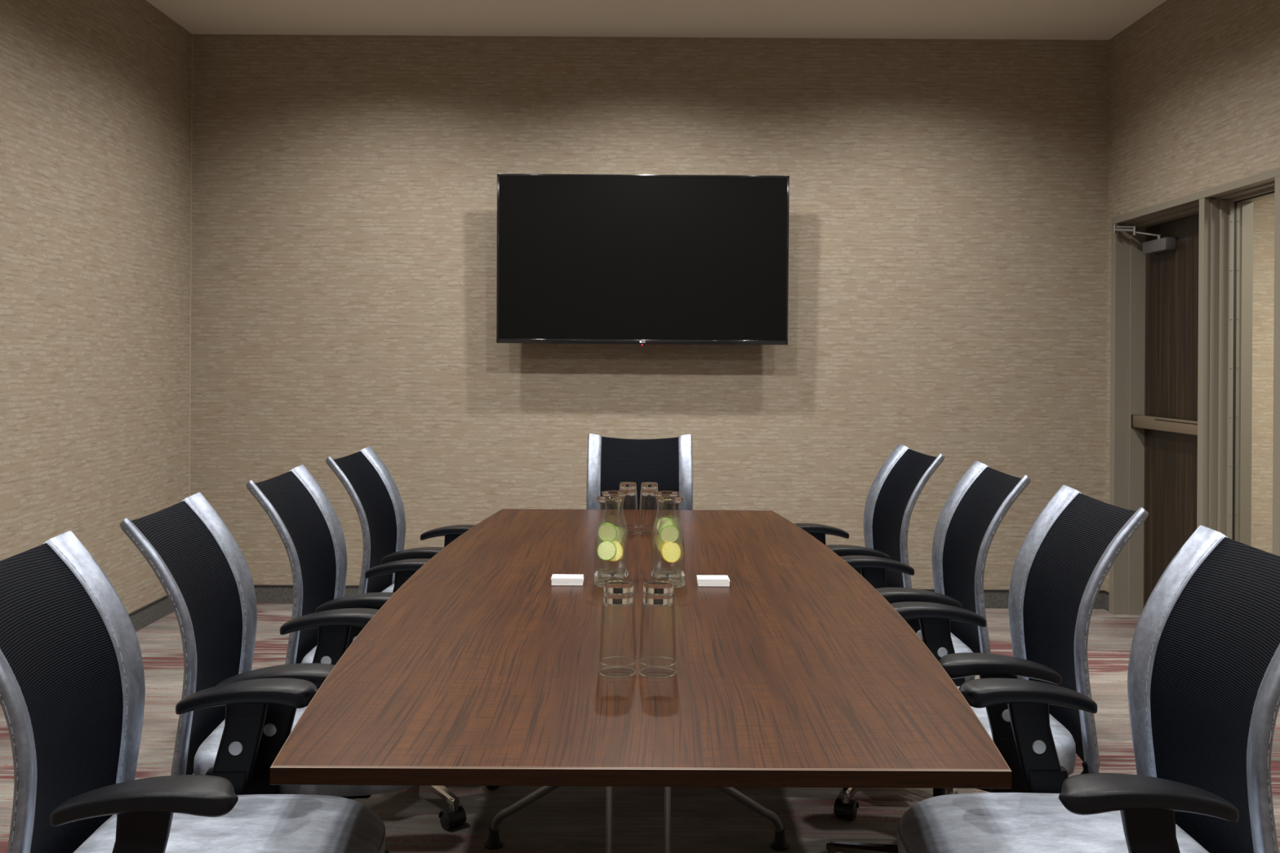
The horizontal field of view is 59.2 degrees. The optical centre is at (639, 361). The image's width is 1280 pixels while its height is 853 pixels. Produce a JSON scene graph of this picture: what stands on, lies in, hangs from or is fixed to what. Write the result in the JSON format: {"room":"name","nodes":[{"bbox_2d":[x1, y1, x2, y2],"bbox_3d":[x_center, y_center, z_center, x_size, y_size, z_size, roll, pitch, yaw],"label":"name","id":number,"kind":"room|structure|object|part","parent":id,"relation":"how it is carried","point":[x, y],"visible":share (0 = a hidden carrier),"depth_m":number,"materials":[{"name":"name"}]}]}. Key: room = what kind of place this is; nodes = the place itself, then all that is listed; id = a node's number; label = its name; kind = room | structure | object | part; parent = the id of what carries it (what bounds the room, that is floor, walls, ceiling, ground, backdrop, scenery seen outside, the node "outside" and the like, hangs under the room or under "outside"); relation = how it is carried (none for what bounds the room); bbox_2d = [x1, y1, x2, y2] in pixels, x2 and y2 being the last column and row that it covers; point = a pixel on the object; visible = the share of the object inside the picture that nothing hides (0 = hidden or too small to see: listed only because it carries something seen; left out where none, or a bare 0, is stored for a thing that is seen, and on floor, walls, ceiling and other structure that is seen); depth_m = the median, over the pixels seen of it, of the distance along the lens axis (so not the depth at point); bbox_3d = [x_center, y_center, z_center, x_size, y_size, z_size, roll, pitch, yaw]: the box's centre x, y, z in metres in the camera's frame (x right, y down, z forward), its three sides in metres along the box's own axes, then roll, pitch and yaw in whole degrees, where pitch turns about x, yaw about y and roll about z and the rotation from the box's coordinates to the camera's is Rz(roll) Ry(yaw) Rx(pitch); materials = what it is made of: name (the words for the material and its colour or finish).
{"room":"conference room","nodes":[
{"label":"conference room","id":0,"kind":"room"},
{"bbox_2d":[0,0,191,613],"bbox_3d":[-2.633,-0.247,2.357,0.150,3.240,8.115,0,0,0],"label":"wall","id":1,"kind":"structure","parent":0,"point":[95,95],"depth_m":5.28,"materials":[{"name":"paper"}]},
{"bbox_2d":[128,595,173,631],"bbox_3d":[-2.562,1.321,2.364,0.014,0.105,8.103,0,0,0],"label":"baseboard","id":2,"kind":"structure","parent":1,"relation":"attached to","point":[157,610],"depth_m":5.90,"materials":[{"name":"carpet"}]},
{"bbox_2d":[0,604,1279,852],"bbox_3d":[1.311,1.448,2.875,8.060,0.100,9.450,0,0,0],"label":"floor","id":3,"kind":"structure","parent":0,"point":[567,819],"depth_m":3.57,"materials":[{"name":"carpet"}]},
{"bbox_2d":[0,530,385,852],"bbox_3d":[-0.833,0.868,2.090,0.769,1.032,0.659,0,0,-3],"label":"office chair","id":4,"kind":"object","parent":3,"relation":"on","point":[73,684],"visible":0.99,"depth_m":2.13,"materials":[{"name":"black fabric"}]},
{"bbox_3d":[-1.084,0.668,1.855,0.182,0.641,0.070,0,0,-3],"label":"panel","id":5,"kind":"part","parent":4,"relation":"part of","materials":[{"name":"silver metal"}]},
{"bbox_3d":[-1.121,0.672,2.073,0.189,0.619,0.380,0,0,-3],"label":"backrest","id":6,"kind":"part","parent":4,"relation":"part of","materials":[{"name":"black fabric"}]},
{"bbox_3d":[-1.111,0.668,2.294,0.182,0.641,0.070,0,0,-3],"label":"panel","id":7,"kind":"part","parent":4,"relation":"part of","materials":[{"name":"silver metal"}]},
{"bbox_3d":[-0.806,0.793,1.808,0.128,0.183,0.034,0,0,-3],"label":"arm post","id":8,"kind":"part","parent":4,"relation":"part of","materials":[{"name":"black plastic"}]},
{"bbox_3d":[-0.791,0.708,1.809,0.291,0.063,0.093,0,0,-3],"label":"armrest","id":9,"kind":"part","parent":4,"relation":"part of","materials":[{"name":"black plastic"}]},
{"bbox_3d":[-0.765,0.935,2.094,0.550,0.105,0.500,0,0,-3],"label":"seat","id":10,"kind":"part","parent":4,"relation":"part of","materials":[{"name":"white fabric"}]},
{"bbox_3d":[-0.840,0.793,2.373,0.128,0.183,0.034,0,0,-3],"label":"arm post","id":11,"kind":"part","parent":4,"relation":"part of","materials":[{"name":"black plastic"}]},
{"bbox_3d":[-0.825,0.707,2.374,0.291,0.063,0.093,0,0,-3],"label":"armrest","id":12,"kind":"part","parent":4,"relation":"part of","materials":[{"name":"black plastic"}]},
{"bbox_2d":[120,492,414,852],"bbox_3d":[-0.831,0.867,2.779,0.800,1.035,0.687,0,0,-3],"label":"office chair","id":13,"kind":"object","parent":3,"relation":"on","point":[205,575],"visible":0.59,"depth_m":2.76,"materials":[{"name":"black fabric"}]},
{"bbox_3d":[-1.085,0.668,2.539,0.182,0.641,0.070,0,0,-3],"label":"panel","id":14,"kind":"part","parent":13,"relation":"part of","materials":[{"name":"silver metal"}]},
{"bbox_3d":[-1.122,0.672,2.758,0.189,0.619,0.380,0,0,-3],"label":"backrest","id":15,"kind":"part","parent":13,"relation":"part of","materials":[{"name":"black fabric"}]},
{"bbox_3d":[-1.112,0.668,2.979,0.182,0.641,0.070,0,0,-3],"label":"panel","id":16,"kind":"part","parent":13,"relation":"part of","materials":[{"name":"black fabric"}]},
{"bbox_3d":[-0.792,0.708,2.494,0.291,0.063,0.093,0,0,-3],"label":"armrest","id":17,"kind":"part","parent":13,"relation":"part of","materials":[{"name":"black plastic"}]},
{"bbox_3d":[-0.807,0.793,2.493,0.128,0.183,0.034,0,0,-3],"label":"arm post","id":18,"kind":"part","parent":13,"relation":"part of","materials":[{"name":"black plastic"}]},
{"bbox_3d":[-0.766,0.935,2.779,0.550,0.105,0.500,0,0,-3],"label":"seat","id":19,"kind":"part","parent":13,"relation":"part of","materials":[{"name":"grey fabric"}]},
{"bbox_3d":[-0.826,0.707,3.059,0.291,0.063,0.093,0,0,-3],"label":"armrest","id":20,"kind":"part","parent":13,"relation":"part of","materials":[{"name":"black plastic"}]},
{"bbox_3d":[-0.841,0.793,3.058,0.128,0.183,0.034,0,0,-3],"label":"arm post","id":21,"kind":"part","parent":13,"relation":"part of","materials":[{"name":"black plastic"}]},
{"bbox_2d":[245,464,499,831],"bbox_3d":[-0.822,0.868,3.561,0.760,1.032,0.659,0,0,1],"label":"office chair","id":22,"kind":"object","parent":3,"relation":"on","point":[308,527],"visible":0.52,"depth_m":3.59,"materials":[{"name":"black fabric"}]},
{"bbox_3d":[-1.084,0.668,3.344,0.182,0.641,0.070,0,0,1],"label":"panel","id":23,"kind":"part","parent":22,"relation":"part of","materials":[{"name":"silver metal"}]},
{"bbox_3d":[-1.106,0.673,3.564,0.189,0.619,0.380,0,0,1],"label":"backrest","id":24,"kind":"part","parent":22,"relation":"part of","materials":[{"name":"black fabric"}]},
{"bbox_3d":[-0.749,0.935,3.560,0.550,0.105,0.500,0,0,1],"label":"seat","id":25,"kind":"part","parent":22,"relation":"part of","materials":[{"name":"grey fabric"}]},
{"bbox_3d":[-1.080,0.668,3.784,0.182,0.641,0.070,0,0,1],"label":"panel","id":26,"kind":"part","parent":22,"relation":"part of","materials":[{"name":"silver metal"}]},
{"bbox_3d":[-0.795,0.708,3.277,0.291,0.063,0.093,0,0,1],"label":"armrest","id":27,"kind":"part","parent":22,"relation":"part of","materials":[{"name":"black plastic"}]},
{"bbox_3d":[-0.810,0.793,3.278,0.128,0.183,0.034,0,0,1],"label":"arm post","id":28,"kind":"part","parent":22,"relation":"part of","materials":[{"name":"black plastic"}]},
{"bbox_3d":[-0.789,0.708,3.844,0.291,0.063,0.093,0,0,1],"label":"armrest","id":29,"kind":"part","parent":22,"relation":"part of","materials":[{"name":"black plastic"}]},
{"bbox_3d":[-0.804,0.793,3.844,0.128,0.183,0.034,0,0,1],"label":"arm post","id":30,"kind":"part","parent":22,"relation":"part of","materials":[{"name":"black plastic"}]},
{"bbox_3d":[-0.632,1.294,3.437,0.048,0.073,0.275,0,0,-41],"label":"leg","id":31,"kind":"part","parent":22,"relation":"part of","materials":[{"name":"silver metal"}]},
{"bbox_2d":[325,446,475,594],"bbox_3d":[-0.817,0.868,4.376,0.739,1.032,0.659,0,0,3],"label":"office chair","id":32,"kind":"object","parent":3,"relation":"on","point":[375,497],"visible":0.44,"depth_m":4.45,"materials":[{"name":"black fabric"}]},
{"bbox_3d":[-1.080,0.668,4.171,0.182,0.641,0.070,0,0,3],"label":"panel","id":33,"kind":"part","parent":32,"relation":"part of","materials":[{"name":"silver metal"}]},
{"bbox_3d":[-1.090,0.673,4.392,0.189,0.619,0.380,0,0,3],"label":"backrest","id":34,"kind":"part","parent":32,"relation":"part of","materials":[{"name":"black fabric"}]},
{"bbox_3d":[-1.053,0.669,4.611,0.182,0.641,0.070,0,0,3],"label":"panel","id":35,"kind":"part","parent":32,"relation":"part of","materials":[{"name":"silver metal"}]},
{"bbox_3d":[-0.734,0.935,4.371,0.550,0.105,0.500,0,0,3],"label":"seat","id":36,"kind":"part","parent":32,"relation":"part of","materials":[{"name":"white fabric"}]},
{"bbox_3d":[-0.794,0.708,4.091,0.291,0.063,0.093,0,0,3],"label":"armrest","id":37,"kind":"part","parent":32,"relation":"part of","materials":[{"name":"black plastic"}]},
{"bbox_3d":[-0.760,0.708,4.656,0.291,0.063,0.093,0,0,3],"label":"armrest","id":38,"kind":"part","parent":32,"relation":"part of","materials":[{"name":"black plastic"}]},
{"bbox_3d":[-0.775,0.793,4.657,0.128,0.183,0.034,0,0,3],"label":"arm post","id":39,"kind":"part","parent":32,"relation":"part of","materials":[{"name":"black plastic"}]},
{"bbox_2d":[586,433,693,510],"bbox_3d":[-0.001,0.872,5.230,0.659,1.035,0.733,0,0,0],"label":"office chair","id":40,"kind":"object","parent":3,"relation":"on","point":[611,461],"visible":0.19,"depth_m":5.46,"materials":[{"name":"black fabric"}]},
{"bbox_3d":[-0.219,0.674,5.478,0.070,0.641,0.182,0,0,0],"label":"panel","id":41,"kind":"part","parent":40,"relation":"part of","materials":[{"name":"silver metal"}]},
{"bbox_3d":[0.221,0.677,5.478,0.070,0.641,0.182,0,0,0],"label":"panel","id":42,"kind":"part","parent":40,"relation":"part of","materials":[{"name":"silver metal"}]},
{"bbox_2d":[270,509,1011,852],"bbox_3d":[-0.006,1.020,3.374,1.370,0.740,3.146,0,0,0],"label":"conference table","id":43,"kind":"object","parent":3,"relation":"on","point":[478,669],"visible":0.99,"depth_m":2.32,"materials":[{"name":"brown wood"}]},
{"bbox_3d":[-0.231,1.117,2.931,0.024,0.475,0.723,0,0,-32],"label":"leg","id":44,"kind":"part","parent":43,"relation":"part of","materials":[{"name":"grey metal"}]},
{"bbox_2d":[551,574,583,586],"bbox_3d":[-0.210,0.638,3.292,0.092,0.021,0.060,0,0,0],"label":"card stack","id":45,"kind":"object","parent":43,"relation":"on","point":[557,580],"visible":1,"depth_m":3.26,"materials":[{"name":"white paper"}]},
{"bbox_3d":[-0.071,1.026,2.630,0.015,0.692,0.015,0,0,34],"label":"leg","id":46,"kind":"part","parent":43,"relation":"part of","materials":[{"name":"grey metal"}]},
{"bbox_2d":[593,495,625,587],"bbox_3d":[-0.086,0.522,3.280,0.092,0.254,0.092,0,0,0],"label":"carafe","id":47,"kind":"object","parent":43,"relation":"on","point":[598,582],"visible":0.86,"depth_m":3.27,"materials":[{"name":"clear glass"}]},
{"bbox_2d":[597,541,616,560],"bbox_3d":[-0.095,0.547,3.264,0.057,0.055,0.020,0,0,13],"label":"slice","id":48,"kind":"object","parent":47,"relation":"in","point":[606,550],"visible":1,"depth_m":3.26,"materials":[{"name":"green food"}]},
{"bbox_2d":[597,523,617,542],"bbox_3d":[-0.093,0.497,3.278,0.057,0.056,0.013,0,0,9],"label":"slice","id":49,"kind":"object","parent":47,"relation":"in","point":[606,531],"visible":1,"depth_m":3.28,"materials":[{"name":"green food"}]},
{"bbox_2d":[608,540,622,561],"bbox_3d":[-0.079,0.551,3.284,0.063,0.059,0.028,0,0,-14],"label":"lemon slice","id":50,"kind":"object","parent":47,"relation":"in","point":[619,553],"visible":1,"depth_m":3.29,"materials":[{"name":"yellow food"}]},
{"bbox_2d":[598,490,628,577],"bbox_3d":[-0.077,0.522,3.415,0.092,0.254,0.092,0,0,0],"label":"carafe","id":51,"kind":"object","parent":43,"relation":"on","point":[613,572],"visible":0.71,"depth_m":3.41,"materials":[{"name":"clear glass"}]},
{"bbox_2d":[613,526,623,543],"bbox_3d":[-0.071,0.527,3.415,0.057,0.057,0.005,0,0,-40],"label":"slice","id":52,"kind":"object","parent":51,"relation":"in","point":[619,538],"visible":0.4,"depth_m":3.42,"materials":[{"name":"green food"}]},
{"bbox_2d":[599,592,635,678],"bbox_3d":[-0.045,0.565,2.352,0.078,0.168,0.078,0,0,0],"label":"drinking glass","id":53,"kind":"object","parent":43,"relation":"on","point":[609,600],"visible":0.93,"depth_m":2.33,"materials":[{"name":"clear glass"}]},
{"bbox_2d":[599,578,636,666],"bbox_3d":[-0.044,0.543,2.352,0.078,0.168,0.078,0,0,0],"label":"drinking glass","id":54,"kind":"object","parent":53,"relation":"on","point":[613,587],"visible":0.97,"depth_m":2.33,"materials":[{"name":"clear glass"}]},
{"bbox_2d":[617,488,637,534],"bbox_3d":[-0.045,0.565,4.270,0.078,0.168,0.078,0,0,0],"label":"drinking glass","id":55,"kind":"object","parent":43,"relation":"on","point":[629,492],"visible":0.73,"depth_m":4.24,"materials":[{"name":"clear glass"}]},
{"bbox_2d":[617,481,638,528],"bbox_3d":[-0.044,0.543,4.270,0.078,0.168,0.078,0,0,0],"label":"drinking glass","id":56,"kind":"object","parent":55,"relation":"on","point":[627,485],"visible":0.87,"depth_m":4.25,"materials":[{"name":"clear glass"}]},
{"bbox_2d":[638,488,658,534],"bbox_3d":[0.036,0.566,4.270,0.078,0.168,0.078,0,0,0],"label":"drinking glass","id":57,"kind":"object","parent":43,"relation":"on","point":[643,492],"visible":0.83,"depth_m":4.24,"materials":[{"name":"clear glass"}]},
{"bbox_2d":[639,482,659,528],"bbox_3d":[0.037,0.543,4.270,0.078,0.168,0.078,0,0,0],"label":"drinking glass","id":58,"kind":"object","parent":57,"relation":"on","point":[645,486],"visible":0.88,"depth_m":4.25,"materials":[{"name":"clear glass"}]},
{"bbox_2d":[638,593,675,678],"bbox_3d":[0.038,0.566,2.352,0.078,0.168,0.078,0,0,0],"label":"drinking glass","id":59,"kind":"object","parent":43,"relation":"on","point":[647,600],"visible":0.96,"depth_m":2.33,"materials":[{"name":"clear glass"}]},
{"bbox_2d":[639,578,676,666],"bbox_3d":[0.039,0.543,2.352,0.078,0.168,0.078,0,0,0],"label":"drinking glass","id":60,"kind":"object","parent":59,"relation":"on","point":[655,587],"visible":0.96,"depth_m":2.33,"materials":[{"name":"clear glass"}]},
{"bbox_2d":[650,490,680,577],"bbox_3d":[0.081,0.523,3.415,0.092,0.254,0.092,0,0,0],"label":"carafe","id":61,"kind":"object","parent":43,"relation":"on","point":[660,573],"visible":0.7,"depth_m":3.41,"materials":[{"name":"clear glass"}]},
{"bbox_2d":[655,534,664,551],"bbox_3d":[0.074,0.550,3.411,0.063,0.062,0.016,0,0,39],"label":"lemon slice","id":62,"kind":"object","parent":61,"relation":"in","point":[659,543],"visible":0.31,"depth_m":3.42,"materials":[{"name":"yellow food"}]},
{"bbox_2d":[656,517,673,533],"bbox_3d":[0.078,0.500,3.417,0.057,0.057,0.011,0,0,30],"label":"slice","id":63,"kind":"object","parent":61,"relation":"in","point":[664,521],"visible":0.55,"depth_m":3.42,"materials":[{"name":"green food"}]},
{"bbox_3d":[0.065,1.026,2.630,0.015,0.692,0.015,0,0,34],"label":"leg","id":64,"kind":"part","parent":43,"relation":"part of","materials":[{"name":"grey metal"}]},
{"bbox_2d":[653,496,685,587],"bbox_3d":[0.089,0.523,3.280,0.092,0.254,0.092,0,0,0],"label":"carafe","id":65,"kind":"object","parent":43,"relation":"on","point":[677,582],"visible":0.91,"depth_m":3.27,"materials":[{"name":"clear glass"}]},
{"bbox_2d":[659,524,679,542],"bbox_3d":[0.087,0.502,3.276,0.057,0.056,0.013,0,0,-13],"label":"slice","id":66,"kind":"object","parent":65,"relation":"in","point":[670,533],"visible":1,"depth_m":3.27,"materials":[{"name":"green food"}]},
{"bbox_2d":[661,541,680,563],"bbox_3d":[0.091,0.553,3.274,0.063,0.062,0.018,0,0,-27],"label":"lemon slice","id":67,"kind":"object","parent":65,"relation":"in","point":[670,552],"visible":1,"depth_m":3.27,"materials":[{"name":"yellow food"}]},
{"bbox_2d":[696,575,729,586],"bbox_3d":[0.215,0.640,3.292,0.093,0.021,0.060,0,0,0],"label":"card stack","id":68,"kind":"object","parent":43,"relation":"on","point":[702,580],"visible":1,"depth_m":3.26,"materials":[{"name":"white paper"}]},
{"bbox_3d":[0.222,1.120,2.933,0.024,0.475,0.723,0,0,31],"label":"leg","id":69,"kind":"part","parent":43,"relation":"part of","materials":[{"name":"grey metal"}]},
{"bbox_2d":[794,444,944,588],"bbox_3d":[0.788,0.870,4.483,0.801,1.050,0.689,0,0,-5],"label":"office chair","id":70,"kind":"object","parent":3,"relation":"on","point":[893,495],"visible":0.41,"depth_m":4.57,"materials":[{"name":"black fabric"}]},
{"bbox_3d":[0.756,0.803,4.768,0.128,0.183,0.034,0,0,-5],"label":"arm post","id":71,"kind":"part","parent":70,"relation":"part of","materials":[{"name":"black plastic"}]},
{"bbox_3d":[0.742,0.718,4.767,0.291,0.063,0.093,0,0,-5],"label":"armrest","id":72,"kind":"part","parent":70,"relation":"part of","materials":[{"name":"black plastic"}]},
{"bbox_3d":[0.807,0.804,4.205,0.128,0.183,0.034,0,0,-5],"label":"arm post","id":73,"kind":"part","parent":70,"relation":"part of","materials":[{"name":"black plastic"}]},
{"bbox_3d":[0.793,0.718,4.203,0.291,0.063,0.093,0,0,-5],"label":"armrest","id":74,"kind":"part","parent":70,"relation":"part of","materials":[{"name":"black plastic"}]},
{"bbox_3d":[1.037,0.667,4.730,0.182,0.641,0.070,0,0,-5],"label":"panel","id":75,"kind":"part","parent":70,"relation":"part of","materials":[{"name":"silver metal"}]},
{"bbox_3d":[1.081,0.672,4.513,0.189,0.619,0.380,0,0,-5],"label":"backrest","id":76,"kind":"part","parent":70,"relation":"part of","materials":[{"name":"black fabric"}]},
{"bbox_3d":[1.077,0.667,4.292,0.182,0.641,0.070,0,0,-5],"label":"panel","id":77,"kind":"part","parent":70,"relation":"part of","materials":[{"name":"silver metal"}]},
{"bbox_2d":[833,460,1031,821],"bbox_3d":[0.844,0.869,3.685,0.774,1.053,0.659,0,0,-3],"label":"office chair","id":78,"kind":"object","parent":3,"relation":"on","point":[967,524],"visible":0.44,"depth_m":3.72,"materials":[{"name":"black fabric"}]},
{"bbox_3d":[0.685,1.303,3.537,0.048,0.073,0.275,0,0,28],"label":"leg","id":79,"kind":"part","parent":78,"relation":"part of","materials":[{"name":"silver metal"}]},
{"bbox_3d":[0.834,0.804,3.964,0.128,0.183,0.034,0,0,-1],"label":"arm post","id":80,"kind":"part","parent":78,"relation":"part of","materials":[{"name":"black plastic"}]},
{"bbox_3d":[0.820,0.718,3.964,0.291,0.063,0.093,0,0,-1],"label":"armrest","id":81,"kind":"part","parent":78,"relation":"part of","materials":[{"name":"black plastic"}]},
{"bbox_3d":[0.840,0.804,3.398,0.128,0.183,0.034,0,0,-1],"label":"arm post","id":82,"kind":"part","parent":78,"relation":"part of","materials":[{"name":"black plastic"}]},
{"bbox_3d":[0.826,0.718,3.397,0.291,0.063,0.093,0,0,-1],"label":"armrest","id":83,"kind":"part","parent":78,"relation":"part of","materials":[{"name":"black plastic"}]},
{"bbox_3d":[0.874,1.304,3.563,0.048,0.073,0.275,0,0,-44],"label":"leg","id":84,"kind":"part","parent":78,"relation":"part of","materials":[{"name":"silver metal"}]},
{"bbox_3d":[1.111,0.665,3.904,0.182,0.641,0.070,0,0,-1],"label":"panel","id":85,"kind":"part","parent":78,"relation":"part of","materials":[{"name":"silver metal"}]},
{"bbox_3d":[0.777,0.945,3.680,0.550,0.105,0.500,0,0,-1],"label":"seat","id":86,"kind":"part","parent":78,"relation":"part of","materials":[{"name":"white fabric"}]},
{"bbox_3d":[1.137,0.669,3.684,0.189,0.619,0.380,0,0,-1],"label":"backrest","id":87,"kind":"part","parent":78,"relation":"part of","materials":[{"name":"black fabric"}]},
{"bbox_3d":[1.116,0.665,3.463,0.182,0.641,0.070,0,0,-1],"label":"panel","id":88,"kind":"part","parent":78,"relation":"part of","materials":[{"name":"silver metal"}]},
{"bbox_2d":[826,484,1148,852],"bbox_3d":[0.867,0.870,2.910,0.752,1.050,0.659,0,0,0],"label":"office chair","id":89,"kind":"object","parent":3,"relation":"on","point":[1060,568],"visible":0.67,"depth_m":2.90,"materials":[{"name":"black fabric"}]},
{"bbox_3d":[0.630,1.303,2.986,0.275,0.073,0.048,0,0,28],"label":"leg","id":90,"kind":"part","parent":89,"relation":"part of","materials":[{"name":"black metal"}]},
{"bbox_3d":[0.849,0.804,3.193,0.128,0.183,0.034,0,0,0],"label":"arm post","id":91,"kind":"part","parent":89,"relation":"part of","materials":[{"name":"black plastic"}]},
{"bbox_3d":[0.835,0.718,3.193,0.291,0.063,0.093,0,0,0],"label":"armrest","id":92,"kind":"part","parent":89,"relation":"part of","materials":[{"name":"black plastic"}]},
{"bbox_3d":[0.849,0.804,2.627,0.128,0.183,0.034,0,0,0],"label":"arm post","id":93,"kind":"part","parent":89,"relation":"part of","materials":[{"name":"black plastic"}]},
{"bbox_3d":[0.835,0.718,2.627,0.291,0.063,0.093,0,0,0],"label":"armrest","id":94,"kind":"part","parent":89,"relation":"part of","materials":[{"name":"black plastic"}]},
{"bbox_3d":[0.789,0.945,2.910,0.550,0.105,0.500,0,0,0],"label":"seat","id":95,"kind":"part","parent":89,"relation":"part of","materials":[{"name":"grey fabric"}]},
{"bbox_3d":[1.125,0.665,3.130,0.182,0.641,0.070,0,0,0],"label":"panel","id":96,"kind":"part","parent":89,"relation":"part of","materials":[{"name":"black fabric"}]},
{"bbox_3d":[1.149,0.669,2.910,0.189,0.619,0.380,0,0,0],"label":"backrest","id":97,"kind":"part","parent":89,"relation":"part of","materials":[{"name":"black fabric"}]},
{"bbox_3d":[1.125,0.665,2.690,0.182,0.641,0.070,0,0,0],"label":"panel","id":98,"kind":"part","parent":89,"relation":"part of","materials":[{"name":"silver metal"}]},
{"bbox_2d":[897,524,1279,852],"bbox_3d":[0.851,0.869,2.134,0.800,1.053,0.687,0,0,0],"label":"office chair","id":99,"kind":"object","parent":3,"relation":"on","point":[1203,675],"visible":1,"depth_m":2.17,"materials":[{"name":"black fabric"}]},
{"bbox_3d":[0.831,0.718,2.413,0.291,0.063,0.093,0,0,0],"label":"armrest","id":100,"kind":"part","parent":99,"relation":"part of","materials":[{"name":"black plastic"}]},
{"bbox_3d":[0.845,0.804,2.413,0.128,0.183,0.034,0,0,0],"label":"arm post","id":101,"kind":"part","parent":99,"relation":"part of","materials":[{"name":"black plastic"}]},
{"bbox_3d":[0.785,0.945,2.130,0.550,0.105,0.500,0,0,0],"label":"seat","id":102,"kind":"part","parent":99,"relation":"part of","materials":[{"name":"grey fabric"}]},
{"bbox_3d":[0.831,0.718,1.847,0.291,0.063,0.093,0,0,0],"label":"armrest","id":103,"kind":"part","parent":99,"relation":"part of","materials":[{"name":"black"}]},
{"bbox_3d":[0.845,0.804,1.847,0.128,0.183,0.034,0,0,0],"label":"arm post","id":104,"kind":"part","parent":99,"relation":"part of","materials":[{"name":"black plastic"}]},
{"bbox_3d":[1.121,0.665,2.350,0.182,0.641,0.070,0,0,0],"label":"panel","id":105,"kind":"part","parent":99,"relation":"part of","materials":[{"name":"black fabric"}]},
{"bbox_3d":[1.145,0.669,2.130,0.189,0.619,0.380,0,0,0],"label":"backrest","id":106,"kind":"part","parent":99,"relation":"part of","materials":[{"name":"black fabric"}]},
{"bbox_3d":[1.121,0.665,1.910,0.182,0.641,0.070,0,0,0],"label":"panel","id":107,"kind":"part","parent":99,"relation":"part of","materials":[{"name":"silver metal"}]},
{"bbox_2d":[190,34,1107,590],"bbox_3d":[-0.024,-0.230,6.490,5.370,3.240,0.150,0,0,0],"label":"wall","id":108,"kind":"structure","parent":0,"point":[948,224],"depth_m":6.42,"materials":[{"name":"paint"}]},
{"bbox_2d":[188,33,192,496],"bbox_3d":[-2.556,-0.300,6.412,0.005,3.134,0.005,0,0,0],"label":"trim","id":109,"kind":"structure","parent":108,"relation":"attached to","point":[192,33],"depth_m":6.41,"materials":[{"name":"beige"}]},
{"bbox_2d":[496,173,789,346],"bbox_3d":[0.018,-0.561,6.287,1.610,0.943,0.155,0,1,0],"label":"television","id":110,"kind":"object","parent":108,"relation":"attached to","point":[642,260],"visible":1,"depth_m":6.21,"materials":[{"name":"black"}]},
{"bbox_2d":[253,585,1103,608],"bbox_3d":[0.041,1.338,6.408,5.198,0.105,0.014,0,0,0],"label":"baseboard","id":111,"kind":"structure","parent":108,"relation":"attached to","point":[264,594],"depth_m":6.41,"materials":[{"name":"carpet"}]},
{"bbox_2d":[1104,40,1109,590],"bbox_3d":[2.659,-0.266,6.412,0.005,3.134,0.005,0,0,0],"label":"trim","id":112,"kind":"structure","parent":108,"relation":"attached to","point":[1108,40],"depth_m":6.41,"materials":[{"name":"paper"}]},
{"bbox_2d":[146,0,1166,39],"bbox_3d":[0.087,-1.899,2.357,5.570,0.100,8.415,0,0,0],"label":"ceiling","id":113,"kind":"structure","parent":0,"point":[1059,20],"depth_m":6.05,"materials":[{"name":"white paint"}]},
{"bbox_2d":[1105,0,1279,592],"bbox_3d":[2.761,-0.212,2.357,0.200,3.240,8.415,0,0,0],"label":"wall","id":114,"kind":"structure","parent":0,"point":[1194,85],"depth_m":5.48,"materials":[{"name":"paint"}]},
{"bbox_2d":[1103,590,1109,611],"bbox_3d":[2.644,1.355,6.373,0.014,0.105,0.083,0,0,0],"label":"baseboard","id":115,"kind":"structure","parent":114,"relation":"attached to","point":[1106,594],"depth_m":6.37,"materials":[{"name":"carpet"}]},
{"bbox_2d":[1112,213,1199,607],"bbox_3d":[2.737,0.321,5.808,0.232,2.157,0.912,0,0,0],"label":"door","id":116,"kind":"structure","parent":114,"relation":"in","point":[1169,422],"depth_m":5.96,"materials":[{"name":"brown wood"}]},
{"bbox_3d":[2.713,-0.706,6.140,0.024,0.103,0.286,0,0,-33],"label":"closer arm","id":117,"kind":"part","parent":116,"relation":"part of","materials":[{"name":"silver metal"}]},
{"bbox_2d":[1108,167,1279,614],"bbox_3d":[2.752,0.300,5.493,0.212,2.215,1.684,0,0,0],"label":"door frame","id":118,"kind":"structure","parent":114,"relation":"attached to","point":[1127,351],"depth_m":6.26,"materials":[{"name":"beige wood"}]},
{"bbox_2d":[1196,197,1234,539],"bbox_3d":[2.752,0.319,5.305,0.211,2.178,0.094,0,0,0],"label":"door frame","id":119,"kind":"structure","parent":114,"relation":"attached to","point":[1216,227],"depth_m":5.29,"materials":[{"name":"beige metal"}]},
{"bbox_2d":[1230,191,1275,546],"bbox_3d":[2.752,0.328,4.998,0.212,2.160,0.584,0,0,0],"label":"window","id":120,"kind":"structure","parent":114,"relation":"in","point":[1243,211],"depth_m":5.26,"materials":[{"name":"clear glass"}]},
{"bbox_3d":[2.752,0.328,4.998,0.212,2.160,0.584,0,0,0],"label":"frame","id":121,"kind":"part","parent":120,"relation":"part of","materials":[{"name":"beige metal"}]},
{"bbox_2d":[1251,196,1274,553],"bbox_3d":[4.030,0.041,6.825,2.340,2.750,0.150,0,0,0],"label":"wall","id":122,"kind":"structure","parent":0,"point":[1263,303],"depth_m":6.75,"materials":[{"name":"paper"}]}
]}

